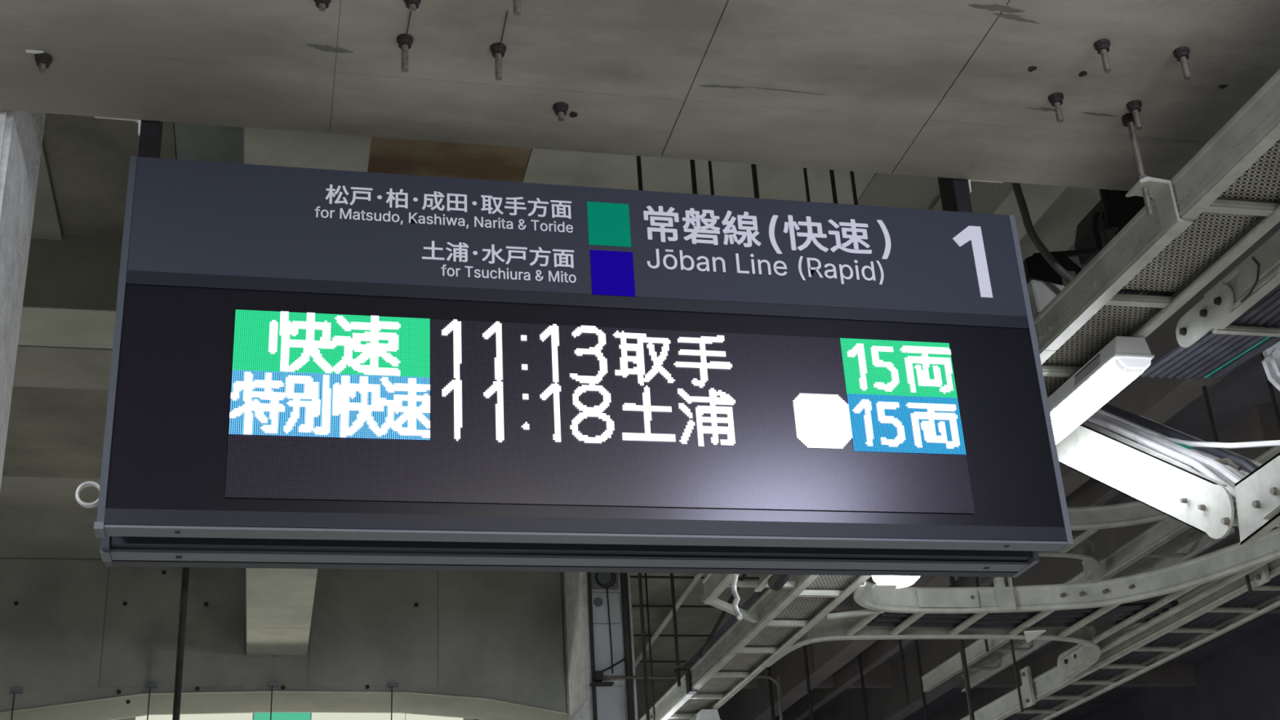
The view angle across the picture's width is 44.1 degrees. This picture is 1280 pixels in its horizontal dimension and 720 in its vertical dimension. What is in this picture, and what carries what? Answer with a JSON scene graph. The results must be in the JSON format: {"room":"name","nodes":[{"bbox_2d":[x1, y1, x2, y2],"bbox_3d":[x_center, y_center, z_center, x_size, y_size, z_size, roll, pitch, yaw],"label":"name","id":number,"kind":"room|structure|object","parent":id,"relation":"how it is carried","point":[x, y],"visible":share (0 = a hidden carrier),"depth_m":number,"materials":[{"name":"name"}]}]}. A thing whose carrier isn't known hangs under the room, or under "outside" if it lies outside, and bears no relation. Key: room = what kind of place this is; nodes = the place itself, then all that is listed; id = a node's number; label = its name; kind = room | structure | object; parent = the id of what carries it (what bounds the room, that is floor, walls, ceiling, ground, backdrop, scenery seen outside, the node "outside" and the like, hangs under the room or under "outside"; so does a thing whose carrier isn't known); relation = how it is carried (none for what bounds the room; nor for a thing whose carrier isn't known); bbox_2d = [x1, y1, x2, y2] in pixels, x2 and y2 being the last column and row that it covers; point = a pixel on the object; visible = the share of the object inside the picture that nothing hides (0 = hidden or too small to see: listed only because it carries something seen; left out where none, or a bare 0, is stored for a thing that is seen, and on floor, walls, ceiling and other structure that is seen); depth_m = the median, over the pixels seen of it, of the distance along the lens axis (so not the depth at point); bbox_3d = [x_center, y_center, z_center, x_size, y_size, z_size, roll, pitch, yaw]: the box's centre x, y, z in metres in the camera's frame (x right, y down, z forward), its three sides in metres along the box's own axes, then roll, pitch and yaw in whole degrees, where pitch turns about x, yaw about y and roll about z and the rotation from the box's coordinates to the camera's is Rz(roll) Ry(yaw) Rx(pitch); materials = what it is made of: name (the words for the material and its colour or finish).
{"room":"train station platform","nodes":[
{"label":"train station platform","id":0,"kind":"room"},
{"bbox_2d":[0,110,45,489],"bbox_3d":[-1.859,0.825,3.530,0.608,4.880,0.480,2,-26,-13],"label":"pillar","id":1,"kind":"structure","parent":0,"point":[21,133],"depth_m":4.12,"materials":[{"name":"paint"}]},
{"bbox_2d":[0,557,566,719],"bbox_3d":[-4.745,1.983,8.614,8.730,1.780,0.535,2,-26,-13],"label":"wall","id":2,"kind":"structure","parent":0,"point":[82,639],"depth_m":9.17,"materials":[{"name":"concrete"}]},
{"bbox_2d":[0,233,122,559],"bbox_3d":[-4.404,0.173,7.473,8.740,0.538,3.280,2,-26,-13],"label":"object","id":3,"kind":"structure","parent":2,"relation":"attached to","point":[55,436],"depth_m":7.11,"materials":[{"name":"concrete"}]},
{"bbox_2d":[172,567,189,719],"bbox_3d":[-2.266,1.648,7.739,0.031,2.170,0.031,-7,-25,8],"label":"vertical pipe","id":4,"kind":"object","parent":2,"relation":"attached to","point":[185,572],"visible":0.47,"depth_m":7.84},
{"bbox_2d":[243,127,371,655],"bbox_3d":[-1.512,0.129,6.835,0.340,0.882,5.600,2,-26,-13],"label":"beam","id":5,"kind":"structure","parent":2,"relation":"attached to","point":[279,601],"depth_m":7.78,"materials":[{"name":"concrete"}]},
{"bbox_2d":[115,713,474,719],"bbox_3d":[-5.388,4.620,10.655,8.600,4.390,0.100,2,-26,-13],"label":"wall","id":6,"kind":"structure","parent":0,"point":[134,717],"depth_m":12.10,"materials":[{"name":"concrete"}]},
{"bbox_2d":[135,712,463,719],"bbox_3d":[-2.558,3.104,11.922,2.450,0.880,0.060,2,-26,-13],"label":"light panel","id":7,"kind":"object","parent":6,"relation":"attached to","point":[245,716],"visible":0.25,"depth_m":12.06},
{"bbox_2d":[560,572,569,719],"bbox_3d":[-0.852,2.353,11.273,0.055,1.300,3.800,2,-26,-13],"label":"wall","id":8,"kind":"structure","parent":0,"point":[567,715],"depth_m":9.51,"materials":[{"name":"concrete"}]},
{"bbox_2d":[100,536,1039,577],"bbox_3d":[-0.138,0.082,4.144,2.349,0.951,0.146,2,-26,-13],"label":"frame","id":9,"kind":"object","parent":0,"point":[115,551],"visible":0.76,"depth_m":3.91,"materials":[{"name":"grey metal"}]},
{"bbox_2d":[93,155,1073,551],"bbox_3d":[-0.093,0.009,4.017,2.376,0.971,0.130,2,-26,-13],"label":"departure board","id":10,"kind":"object","parent":9,"relation":"attached to","point":[298,353],"visible":1,"depth_m":3.93,"materials":[{"name":"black metal"}]},
{"bbox_2d":[75,480,99,507],"bbox_3d":[-1.292,0.318,3.731,0.080,0.065,0.023,2,-26,-13],"label":"ring","id":11,"kind":"object","parent":10,"relation":"attached to","point":[90,483],"visible":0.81,"depth_m":3.72,"materials":[{"name":"white"}]},
{"bbox_2d":[31,113,1112,261],"bbox_3d":[-2.998,-1.210,5.291,10.400,0.425,2.400,2,-26,-13],"label":"ceiling","id":12,"kind":"structure","parent":0,"point":[82,186],"depth_m":6.20,"materials":[{"name":"concrete"}]},
{"bbox_2d":[931,181,1066,241],"bbox_3d":[1.516,-0.781,5.987,0.300,0.270,1.980,2,-26,-13],"label":"trim","id":13,"kind":"structure","parent":12,"relation":"attached to","point":[986,197],"depth_m":6.08,"materials":[{"name":"concrete"}]},
{"bbox_2d":[1011,182,1074,283],"bbox_3d":[1.382,-0.675,5.323,0.311,1.024,0.027,2,-26,-13],"label":"pipe","id":14,"kind":"object","parent":12,"relation":"hanging from","point":[1044,251],"visible":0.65,"depth_m":5.16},
{"bbox_2d":[1074,188,1151,265],"bbox_3d":[1.729,-0.653,5.783,0.312,0.717,0.264,2,-26,-13],"label":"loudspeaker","id":15,"kind":"object","parent":12,"relation":"hanging from","point":[1116,210],"visible":0.5,"depth_m":5.63,"materials":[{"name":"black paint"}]},
{"bbox_2d":[474,573,759,719],"bbox_3d":[-1.506,4.461,17.770,1.500,0.588,16.300,2,-26,-13],"label":"ceiling","id":16,"kind":"structure","parent":0,"point":[696,620],"depth_m":11.91,"materials":[{"name":"concrete"}]},
{"bbox_2d":[634,573,703,667],"bbox_3d":[0.186,1.950,11.734,0.040,0.040,2.936,2,-25,-11],"label":"conduit","id":17,"kind":"object","parent":16,"relation":"attached to","point":[697,576],"visible":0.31,"depth_m":11.54,"materials":[{"name":"metal"}]},
{"bbox_2d":[0,0,1279,191],"bbox_3d":[0.795,-2.627,1.512,16.000,1.262,7.099,2,-26,-13],"label":"ceiling","id":18,"kind":"structure","parent":0,"point":[955,89],"depth_m":4.00,"materials":[{"name":"concrete"}]},
{"bbox_2d":[35,52,53,73],"bbox_3d":[-1.436,-0.711,3.798,0.040,0.041,0.042,2,-26,-13],"label":"bolt","id":19,"kind":"object","parent":18,"relation":"attached to","point":[43,60],"visible":1,"depth_m":3.79,"materials":[{"name":"metal"}]},
{"bbox_2d":[94,116,163,158],"bbox_3d":[-1.332,-0.625,4.117,0.161,0.500,0.099,2,-26,-13],"label":"post","id":20,"kind":"object","parent":18,"relation":"attached to","point":[151,131],"depth_m":4.06,"materials":[{"name":"metal"}]},
{"bbox_2d":[396,33,413,72],"bbox_3d":[-0.566,-0.736,3.801,0.040,0.093,0.042,2,-26,-13],"label":"bolt","id":21,"kind":"object","parent":18,"relation":"attached to","point":[404,42],"visible":1,"depth_m":3.80,"materials":[{"name":"metal"}]},
{"bbox_2d":[489,42,506,80],"bbox_3d":[-0.345,-0.725,3.854,0.040,0.093,0.042,2,-26,-13],"label":"bolt","id":22,"kind":"object","parent":18,"relation":"attached to","point":[498,51],"visible":1,"depth_m":3.85,"materials":[{"name":"metal"}]},
{"bbox_2d":[937,177,1003,213],"bbox_3d":[0.973,-0.526,4.640,0.161,0.500,0.099,2,-26,-13],"label":"post","id":23,"kind":"object","parent":18,"relation":"attached to","point":[954,193],"depth_m":4.57,"materials":[{"name":"metal"}]},
{"bbox_2d":[1047,92,1063,123],"bbox_3d":[1.110,-0.667,4.194,0.040,0.078,0.042,2,-26,-13],"label":"bolt","id":24,"kind":"object","parent":18,"relation":"attached to","point":[1055,99],"visible":1,"depth_m":4.19,"materials":[{"name":"metal"}]},
{"bbox_2d":[1093,38,1111,73],"bbox_3d":[1.173,-0.764,3.985,0.040,0.085,0.042,2,-26,-13],"label":"bolt","id":25,"kind":"object","parent":18,"relation":"attached to","point":[1101,46],"visible":1,"depth_m":3.98,"materials":[{"name":"metal"}]},
{"bbox_2d":[1125,99,1142,129],"bbox_3d":[1.335,-0.656,4.248,0.040,0.078,0.042,2,-26,-13],"label":"bolt","id":26,"kind":"object","parent":18,"relation":"attached to","point":[1133,106],"visible":1,"depth_m":4.25,"materials":[{"name":"metal"}]},
{"bbox_2d":[1121,112,1193,236],"bbox_3d":[1.375,-0.507,4.253,0.134,0.350,0.080,2,-26,-13],"label":"clamp","id":27,"kind":"object","parent":18,"relation":"hanging from","point":[1147,187],"visible":0.98,"depth_m":4.21,"materials":[{"name":"metal"}]},
{"bbox_2d":[1173,46,1191,79],"bbox_3d":[1.391,-0.755,4.034,0.040,0.085,0.042,2,-26,-13],"label":"bolt","id":28,"kind":"object","parent":18,"relation":"attached to","point":[1181,53],"visible":1,"depth_m":4.03,"materials":[{"name":"metal"}]},
{"bbox_2d":[635,666,684,719],"bbox_3d":[-0.324,4.810,12.953,1.700,5.400,0.200,2,-26,-13],"label":"wall","id":29,"kind":"structure","parent":0,"point":[659,691],"depth_m":13.84,"materials":[{"name":"concrete"}]},
{"bbox_2d":[684,662,1196,688],"bbox_3d":[2.846,2.916,14.713,5.100,0.250,0.120,2,-26,-13],"label":"trim","id":30,"kind":"structure","parent":29,"relation":"attached to","point":[1166,674],"depth_m":14.79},
{"bbox_2d":[686,242,1279,719],"bbox_3d":[2.610,3.215,15.921,5.600,0.350,22.400,2,-26,-13],"label":"ceiling","id":31,"kind":"structure","parent":0,"point":[1245,388],"depth_m":10.77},
{"bbox_2d":[803,644,813,719],"bbox_3d":[1.395,3.221,12.436,0.026,2.450,0.026,-7,-25,8],"label":"rod","id":32,"kind":"object","parent":31,"relation":"hanging from","point":[807,677],"visible":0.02,"depth_m":12.71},
{"bbox_2d":[914,639,928,719],"bbox_3d":[2.202,2.362,12.479,0.022,0.950,0.022,-7,-25,8],"label":"rod","id":33,"kind":"object","parent":31,"relation":"hanging from","point":[916,640],"visible":0.65,"depth_m":12.41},
{"bbox_2d":[775,478,1119,719],"bbox_3d":[1.145,4.133,17.049,0.080,0.300,17.000,2,-26,-13],"label":"trim","id":34,"kind":"structure","parent":31,"relation":"attached to","point":[1092,492],"depth_m":13.45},
{"bbox_2d":[949,576,974,719],"bbox_3d":[2.027,2.045,9.747,0.030,2.650,0.030,14,-30,-33],"label":"rod","id":35,"kind":"object","parent":31,"relation":"hanging from","point":[962,647],"visible":0.47,"depth_m":9.78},
{"bbox_2d":[974,577,988,652],"bbox_3d":[2.246,1.468,10.532,0.017,0.970,0.017,-7,-25,8],"label":"rod","id":36,"kind":"object","parent":31,"relation":"hanging from","point":[976,578],"visible":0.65,"depth_m":10.35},
{"bbox_2d":[921,445,1279,692],"bbox_3d":[2.752,1.298,9.262,0.338,0.116,5.000,2,-26,-13],"label":"tray","id":37,"kind":"object","parent":36,"relation":"hanging from","point":[1163,531],"visible":0.43,"depth_m":9.00,"materials":[{"name":"paint"}]},
{"bbox_2d":[1038,501,1171,580],"bbox_3d":[2.015,0.857,8.211,1.833,0.116,1.503,2,-26,-13],"label":"tray","id":38,"kind":"object","parent":37,"relation":"attached to","point":[1091,518],"visible":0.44,"depth_m":8.15,"materials":[{"name":"paint"}]},
{"bbox_2d":[717,221,1279,719],"bbox_3d":[0.985,3.273,14.934,0.180,0.500,21.380,2,-26,-13],"label":"trim","id":39,"kind":"structure","parent":31,"relation":"attached to","point":[1157,399],"depth_m":10.58,"materials":[{"name":"metal"}]},
{"bbox_2d":[1009,639,1035,711],"bbox_3d":[2.294,1.436,9.803,0.047,1.470,0.129,2,-26,-13],"label":"clamp","id":40,"kind":"object","parent":39,"relation":"hanging from","point":[1025,673],"visible":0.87,"depth_m":9.54,"materials":[{"name":"metal"}]},
{"bbox_2d":[1202,386,1271,592],"bbox_3d":[2.833,0.395,7.629,0.047,1.470,0.129,2,-26,-13],"label":"clamp","id":41,"kind":"object","parent":39,"relation":"hanging from","point":[1261,575],"visible":0.4,"depth_m":7.38,"materials":[{"name":"metal"}]},
{"bbox_2d":[960,558,1279,719],"bbox_3d":[2.797,1.510,8.547,0.390,0.126,6.700,2,-26,-13],"label":"tray","id":42,"kind":"object","parent":41,"relation":"hanging from","point":[1050,682],"visible":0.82,"depth_m":8.59,"materials":[{"name":"paint"}]},
{"bbox_2d":[1003,574,1279,719],"bbox_3d":[2.784,1.518,8.540,0.042,0.033,6.500,2,-26,-13],"label":"cable","id":43,"kind":"object","parent":42,"relation":"in","point":[1277,578],"visible":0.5,"depth_m":8.45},
{"bbox_2d":[1008,580,1279,719],"bbox_3d":[2.832,1.520,8.551,0.042,0.033,6.500,2,-26,-13],"label":"cable","id":44,"kind":"object","parent":42,"relation":"in","point":[1277,583],"visible":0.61,"depth_m":8.57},
{"bbox_2d":[1016,590,1276,719],"bbox_3d":[2.881,1.522,8.562,0.042,0.033,6.500,2,-26,-13],"label":"cable","id":45,"kind":"object","parent":42,"relation":"in","point":[1269,592],"visible":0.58,"depth_m":8.60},
{"bbox_2d":[1023,591,1279,719],"bbox_3d":[2.930,1.524,8.573,0.042,0.033,6.500,2,-26,-13],"label":"cable","id":46,"kind":"object","parent":42,"relation":"in","point":[1277,593],"visible":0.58,"depth_m":8.72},
{"bbox_2d":[993,577,1016,611],"bbox_3d":[1.723,0.549,7.859,0.080,1.430,0.063,2,-26,-13],"label":"clamp","id":47,"kind":"object","parent":31,"relation":"hanging from","point":[1004,592],"visible":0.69,"depth_m":7.58,"materials":[{"name":"metal"}]},
{"bbox_2d":[763,527,1279,679],"bbox_3d":[1.810,1.185,7.687,1.946,0.136,2.658,2,-26,-13],"label":"tray","id":48,"kind":"object","parent":47,"relation":"hanging from","point":[1237,560],"visible":0.88,"depth_m":7.62,"materials":[{"name":"paint"}]},
{"bbox_2d":[866,617,1151,628],"bbox_3d":[1.873,1.333,8.016,1.510,0.036,0.115,1,-25,-9],"label":"cable","id":49,"kind":"object","parent":48,"relation":"in","point":[876,624],"visible":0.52,"depth_m":8.02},
{"bbox_2d":[873,613,1159,623],"bbox_3d":[1.892,1.295,7.937,1.510,0.036,0.115,1,-25,-9],"label":"cable","id":50,"kind":"object","parent":48,"relation":"in","point":[886,619],"visible":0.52,"depth_m":7.94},
{"bbox_2d":[880,608,1168,618],"bbox_3d":[1.912,1.257,7.858,1.510,0.036,0.115,1,-25,-9],"label":"cable","id":51,"kind":"object","parent":48,"relation":"in","point":[989,615],"visible":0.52,"depth_m":7.87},
{"bbox_2d":[993,600,1178,613],"bbox_3d":[1.931,1.219,7.779,1.510,0.036,0.115,1,-25,-9],"label":"cable","id":52,"kind":"object","parent":48,"relation":"in","point":[1141,606],"visible":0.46,"depth_m":7.86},
{"bbox_2d":[813,405,1279,719],"bbox_3d":[1.809,4.144,16.925,0.160,0.500,17.500,2,-26,-13],"label":"trim","id":53,"kind":"structure","parent":31,"relation":"attached to","point":[1260,423],"depth_m":12.41,"materials":[{"name":"metal"}]},
{"bbox_2d":[924,527,1278,719],"bbox_3d":[3.234,3.881,16.551,0.150,0.500,19.000,2,-26,-13],"label":"trim","id":54,"kind":"structure","parent":31,"relation":"attached to","point":[1046,660],"depth_m":14.81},
{"bbox_2d":[1260,352,1279,432],"bbox_3d":[2.987,0.034,7.540,0.017,0.970,0.017,-7,-25,8],"label":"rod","id":55,"kind":"object","parent":31,"relation":"hanging from","point":[1269,384],"visible":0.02,"depth_m":7.46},
{"bbox_2d":[1262,341,1279,391],"bbox_3d":[2.495,-0.611,5.716,0.890,1.943,0.060,2,-26,-13],"label":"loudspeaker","id":56,"kind":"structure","parent":31,"relation":"attached to","point":[1271,362],"depth_m":5.31,"materials":[{"name":"paint"}]},
{"bbox_2d":[1056,415,1279,545],"bbox_3d":[1.953,0.057,4.560,0.372,0.808,2.639,2,-26,-13],"label":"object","id":57,"kind":"object","parent":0,"point":[1203,503],"visible":0.88,"depth_m":4.95,"materials":[{"name":"paint"}]},
{"bbox_2d":[1083,420,1236,509],"bbox_3d":[1.745,0.042,4.963,0.032,0.996,4.012,2,-26,-13],"label":"cable","id":58,"kind":"object","parent":57,"relation":"in","point":[1233,498],"visible":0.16,"depth_m":5.23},
{"bbox_2d":[1086,414,1235,497],"bbox_3d":[1.783,0.031,4.977,0.033,1.006,4.011,2,-26,-13],"label":"cable","id":59,"kind":"object","parent":57,"relation":"in","point":[1196,464],"visible":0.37,"depth_m":5.19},
{"bbox_2d":[1092,411,1241,484],"bbox_3d":[1.850,0.038,4.991,0.033,1.012,4.012,2,-26,-13],"label":"cable","id":60,"kind":"object","parent":57,"relation":"in","point":[1219,468],"visible":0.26,"depth_m":5.20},
{"bbox_2d":[1096,408,1249,475],"bbox_3d":[1.994,0.055,5.018,0.032,0.972,4.011,2,-26,-13],"label":"cable","id":61,"kind":"object","parent":57,"relation":"in","point":[1242,470],"visible":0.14,"depth_m":5.64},
{"bbox_2d":[1099,403,1258,473],"bbox_3d":[1.953,0.039,5.016,0.035,1.027,4.012,2,-26,-13],"label":"cable","id":62,"kind":"object","parent":57,"relation":"in","point":[1246,464],"visible":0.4,"depth_m":5.44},
{"bbox_2d":[1154,434,1279,449],"bbox_3d":[1.880,0.220,5.234,0.021,0.595,1.250,2,-26,-13],"label":"cable","id":63,"kind":"object","parent":57,"relation":"in","point":[1186,444],"visible":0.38,"depth_m":5.13,"materials":[{"name":"white plastic"}]},
{"bbox_2d":[1075,621,1279,719],"bbox_3d":[5.510,5.274,14.743,0.300,5.400,24.000,2,-26,-13],"label":"wall","id":64,"kind":"structure","parent":0,"point":[1241,680],"depth_m":14.74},
{"bbox_2d":[757,582,1279,613],"bbox_3d":[3.391,1.862,12.513,5.100,0.250,0.120,2,-26,-13],"label":"trim","id":65,"kind":"structure","parent":64,"relation":"attached to","point":[846,604],"depth_m":12.05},
{"bbox_2d":[1175,229,1279,347],"bbox_3d":[2.141,-0.590,3.920,0.410,0.122,2.470,2,-26,-13],"label":"metal bracket","id":66,"kind":"object","parent":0,"point":[1220,305],"visible":1,"depth_m":4.71,"materials":[{"name":"metal"}]},
{"bbox_2d":[1139,330,1212,377],"bbox_3d":[1.985,-0.524,4.038,0.038,0.074,2.801,2,-26,-13],"label":"cable","id":67,"kind":"object","parent":66,"relation":"in","point":[1178,349],"visible":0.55,"depth_m":5.12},
{"bbox_2d":[1149,284,1279,377],"bbox_3d":[2.017,-0.522,4.045,0.038,0.076,2.801,2,-26,-13],"label":"cable","id":68,"kind":"object","parent":66,"relation":"in","point":[1211,335],"visible":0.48,"depth_m":5.01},
{"bbox_2d":[1157,288,1279,378],"bbox_3d":[2.049,-0.519,4.052,0.038,0.078,2.801,2,-26,-13],"label":"cable","id":69,"kind":"object","parent":66,"relation":"in","point":[1276,295],"visible":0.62,"depth_m":4.94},
{"bbox_2d":[1166,297,1279,378],"bbox_3d":[2.082,-0.517,4.059,0.038,0.080,2.801,2,-26,-13],"label":"cable","id":70,"kind":"object","parent":66,"relation":"in","point":[1276,304],"visible":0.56,"depth_m":4.99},
{"bbox_2d":[1175,305,1279,378],"bbox_3d":[2.114,-0.515,4.065,0.038,0.082,2.801,2,-26,-13],"label":"cable","id":71,"kind":"object","parent":66,"relation":"in","point":[1275,312],"visible":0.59,"depth_m":5.03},
{"bbox_2d":[1184,313,1279,379],"bbox_3d":[2.146,-0.513,4.072,0.038,0.084,2.801,2,-26,-13],"label":"cable","id":72,"kind":"object","parent":66,"relation":"in","point":[1273,321],"visible":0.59,"depth_m":5.07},
{"bbox_2d":[1192,320,1279,380],"bbox_3d":[2.178,-0.510,4.079,0.038,0.086,2.801,2,-26,-13],"label":"cable","id":73,"kind":"object","parent":66,"relation":"in","point":[1256,340],"visible":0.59,"depth_m":5.11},
{"bbox_2d":[1209,336,1279,380],"bbox_3d":[2.243,-0.506,4.093,0.038,0.090,2.801,2,-26,-13],"label":"cable","id":74,"kind":"object","parent":66,"relation":"in","point":[1272,340],"visible":0.78,"depth_m":5.15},
{"bbox_3d":[-1.108,5.798,8.309,16.000,0.200,32.000,2,-26,-13],"label":"floor","id":75,"kind":"structure","parent":0,"visible":0},
{"bbox_2d":[586,572,597,719],"bbox_3d":[-0.184,2.920,8.179,0.021,4.800,0.022,2,-26,-13],"label":"vertical pipe","id":76,"kind":"object","parent":75,"relation":"on","point":[588,574],"visible":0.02,"depth_m":8.79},
{"bbox_2d":[564,572,638,719],"bbox_3d":[-0.244,3.033,8.415,0.500,4.800,0.522,2,-26,-13],"label":"column","id":77,"kind":"structure","parent":75,"relation":"on","point":[611,701],"depth_m":8.88,"materials":[{"name":"paint"}]},
{"bbox_2d":[595,572,615,673],"bbox_3d":[-0.196,1.243,8.966,0.119,1.080,0.030,2,-26,-13],"label":"cable coil","id":78,"kind":"object","parent":77,"relation":"attached to","point":[599,584],"visible":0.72,"depth_m":8.93,"materials":[{"name":"black paint"}]},
{"bbox_2d":[589,657,626,686],"bbox_3d":[-0.175,1.724,8.745,0.203,0.148,0.075,2,-26,-13],"label":"junction box","id":79,"kind":"object","parent":77,"relation":"attached to","point":[598,675],"visible":1,"depth_m":8.70,"materials":[{"name":"black paint"}]},
{"bbox_2d":[603,675,677,679],"bbox_3d":[0.009,1.760,8.759,0.440,0.018,0.018,2,-26,-13],"label":"horizontal pipe","id":80,"kind":"object","parent":79,"relation":"attached to","point":[604,677],"visible":1,"depth_m":8.75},
{"bbox_2d":[619,572,635,719],"bbox_3d":[0.014,2.928,8.224,0.040,4.800,0.042,2,-26,-13],"label":"vertical pipe","id":81,"kind":"object","parent":75,"relation":"on","point":[624,575],"visible":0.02,"depth_m":8.83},
{"bbox_2d":[755,674,782,719],"bbox_3d":[0.900,4.100,10.188,0.432,4.186,0.024,2,-26,-13],"label":"conduit","id":82,"kind":"object","parent":75,"relation":"on","point":[777,681],"visible":0.7,"depth_m":11.06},
{"bbox_3d":[0.601,0.342,8.904,1.660,0.410,3.700,2,-26,-13],"label":"trim","id":83,"kind":"structure","parent":0,"visible":0},
{"bbox_2d":[637,573,649,719],"bbox_3d":[0.032,1.728,8.496,0.020,2.400,0.020,2,-26,-13],"label":"rod","id":84,"kind":"object","parent":83,"relation":"hanging from","point":[640,585],"visible":0.47,"depth_m":8.57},
{"bbox_2d":[644,573,655,719],"bbox_3d":[0.052,1.577,9.482,0.012,1.300,0.012,2,-26,-13],"label":"rod","id":85,"kind":"object","parent":83,"relation":"hanging from","point":[646,580],"visible":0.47,"depth_m":9.42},
{"bbox_2d":[670,573,697,694],"bbox_3d":[0.213,1.280,9.034,0.134,1.260,0.080,2,-26,-13],"label":"rod","id":86,"kind":"object","parent":83,"relation":"hanging from","point":[678,670],"visible":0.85,"depth_m":8.84,"materials":[{"name":"black paint"}]},
{"bbox_2d":[639,68,1279,719],"bbox_3d":[0.703,1.225,7.652,0.303,0.129,11.797,2,-26,-13],"label":"cable tray","id":87,"kind":"object","parent":86,"relation":"hanging from","point":[1254,129],"visible":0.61,"depth_m":4.56,"materials":[{"name":"paint"}]},
{"bbox_2d":[690,709,720,719],"bbox_3d":[0.271,2.345,9.720,0.132,0.108,1.258,2,-26,-13],"label":"lamp","id":88,"kind":"object","parent":87,"relation":"attached to","point":[704,714],"visible":1,"depth_m":9.18,"materials":[{"name":"white plastic"}]},
{"bbox_2d":[701,573,795,622],"bbox_3d":[0.591,0.817,6.748,0.376,0.121,1.911,2,-26,-13],"label":"bracket","id":89,"kind":"object","parent":87,"relation":"attached to","point":[714,584],"visible":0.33,"depth_m":7.08,"materials":[{"name":"metal"}]},
{"bbox_2d":[731,573,742,620],"bbox_3d":[0.404,0.996,6.623,0.024,0.208,0.074,2,-26,-13],"label":"cable","id":90,"kind":"object","parent":89,"relation":"hanging from","point":[734,589],"visible":0.94,"depth_m":6.62,"materials":[{"name":"white"}]},
{"bbox_2d":[767,574,791,591],"bbox_3d":[0.615,0.923,6.837,0.070,0.099,0.220,2,-26,-13],"label":"cable sleeve","id":91,"kind":"object","parent":89,"relation":"attached to","point":[776,582],"visible":0.43,"depth_m":6.84,"materials":[{"name":"black paint"}]},
{"bbox_2d":[871,575,919,588],"bbox_3d":[1.070,0.866,6.606,0.216,0.163,0.216,2,-26,-13],"label":"lamp","id":92,"kind":"object","parent":87,"relation":"attached to","point":[882,581],"visible":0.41,"depth_m":6.55,"materials":[{"name":"white"}]},
{"bbox_2d":[667,140,1279,719],"bbox_3d":[1.055,0.493,6.103,0.027,0.020,8.100,2,-26,-13],"label":"cable","id":93,"kind":"object","parent":87,"relation":"in","point":[1122,291],"visible":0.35,"depth_m":4.57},
{"bbox_2d":[670,146,1279,719],"bbox_3d":[1.074,0.494,6.107,0.027,0.020,8.100,2,-26,-13],"label":"cable","id":94,"kind":"object","parent":87,"relation":"in","point":[1128,291],"visible":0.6,"depth_m":4.62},
{"bbox_2d":[674,152,1279,719],"bbox_3d":[1.093,0.495,6.112,0.027,0.020,8.100,2,-26,-13],"label":"cable","id":95,"kind":"object","parent":87,"relation":"in","point":[1135,291],"visible":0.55,"depth_m":4.63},
{"bbox_2d":[678,161,1279,719],"bbox_3d":[1.112,0.496,6.116,0.027,0.020,8.100,2,-26,-13],"label":"cable","id":96,"kind":"object","parent":87,"relation":"in","point":[1141,291],"visible":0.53,"depth_m":4.67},
{"bbox_2d":[680,167,1279,719],"bbox_3d":[1.131,0.496,6.120,0.027,0.020,8.100,2,-26,-13],"label":"cable","id":97,"kind":"object","parent":87,"relation":"in","point":[1147,291],"visible":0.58,"depth_m":4.78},
{"bbox_2d":[682,175,1279,719],"bbox_3d":[1.150,0.497,6.125,0.026,0.020,8.100,2,-26,-13],"label":"cable","id":98,"kind":"object","parent":87,"relation":"in","point":[1152,292],"visible":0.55,"depth_m":4.78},
{"bbox_2d":[687,181,1279,719],"bbox_3d":[1.169,0.498,6.129,0.027,0.020,8.100,2,-26,-13],"label":"cable","id":99,"kind":"object","parent":87,"relation":"in","point":[1159,292],"visible":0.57,"depth_m":4.82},
{"bbox_2d":[689,186,1279,719],"bbox_3d":[1.188,0.499,6.133,0.027,0.020,8.100,2,-26,-13],"label":"cable","id":100,"kind":"object","parent":87,"relation":"in","point":[1164,293],"visible":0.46,"depth_m":4.79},
{"bbox_2d":[705,194,1279,709],"bbox_3d":[1.207,0.500,6.138,0.027,0.020,8.100,2,-26,-13],"label":"cable","id":101,"kind":"object","parent":87,"relation":"in","point":[1170,293],"visible":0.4,"depth_m":4.67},
{"bbox_2d":[1026,271,1075,316],"bbox_3d":[1.381,-0.166,5.216,0.177,0.276,0.040,2,-26,-13],"label":"plate","id":102,"kind":"object","parent":87,"relation":"on","point":[1041,294],"visible":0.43,"depth_m":5.21,"materials":[{"name":"paint"}]},
{"bbox_2d":[1022,252,1082,315],"bbox_3d":[1.393,-0.257,5.455,0.226,0.138,0.240,2,-26,-13],"label":"junction box","id":103,"kind":"object","parent":102,"relation":"attached to","point":[1036,267],"visible":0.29,"depth_m":5.34,"materials":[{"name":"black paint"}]},
{"bbox_2d":[1032,211,1102,257],"bbox_3d":[1.484,-0.432,5.483,0.286,0.205,0.023,2,-26,-13],"label":"conduit","id":104,"kind":"object","parent":103,"relation":"attached to","point":[1096,215],"visible":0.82,"depth_m":5.48,"materials":[{"name":"black paint"}]},
{"bbox_2d":[1047,336,1154,444],"bbox_3d":[1.358,0.241,5.328,0.132,0.108,1.258,2,-26,-13],"label":"lamp","id":105,"kind":"object","parent":87,"relation":"attached to","point":[1123,359],"visible":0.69,"depth_m":4.91,"materials":[{"name":"white plastic"}]},
{"bbox_2d":[1050,360,1142,444],"bbox_3d":[1.357,0.278,5.327,0.116,0.040,1.220,2,-26,-13],"label":"diffuser","id":106,"kind":"object","parent":105,"relation":"attached to","point":[1106,380],"depth_m":4.97,"materials":[{"name":"white"}]},
{"bbox_2d":[697,573,746,658],"bbox_3d":[0.645,0.957,8.336,0.791,1.257,0.020,2,-26,-13],"label":"rod","id":107,"kind":"object","parent":83,"relation":"attached to","point":[743,576],"visible":0.35,"depth_m":8.07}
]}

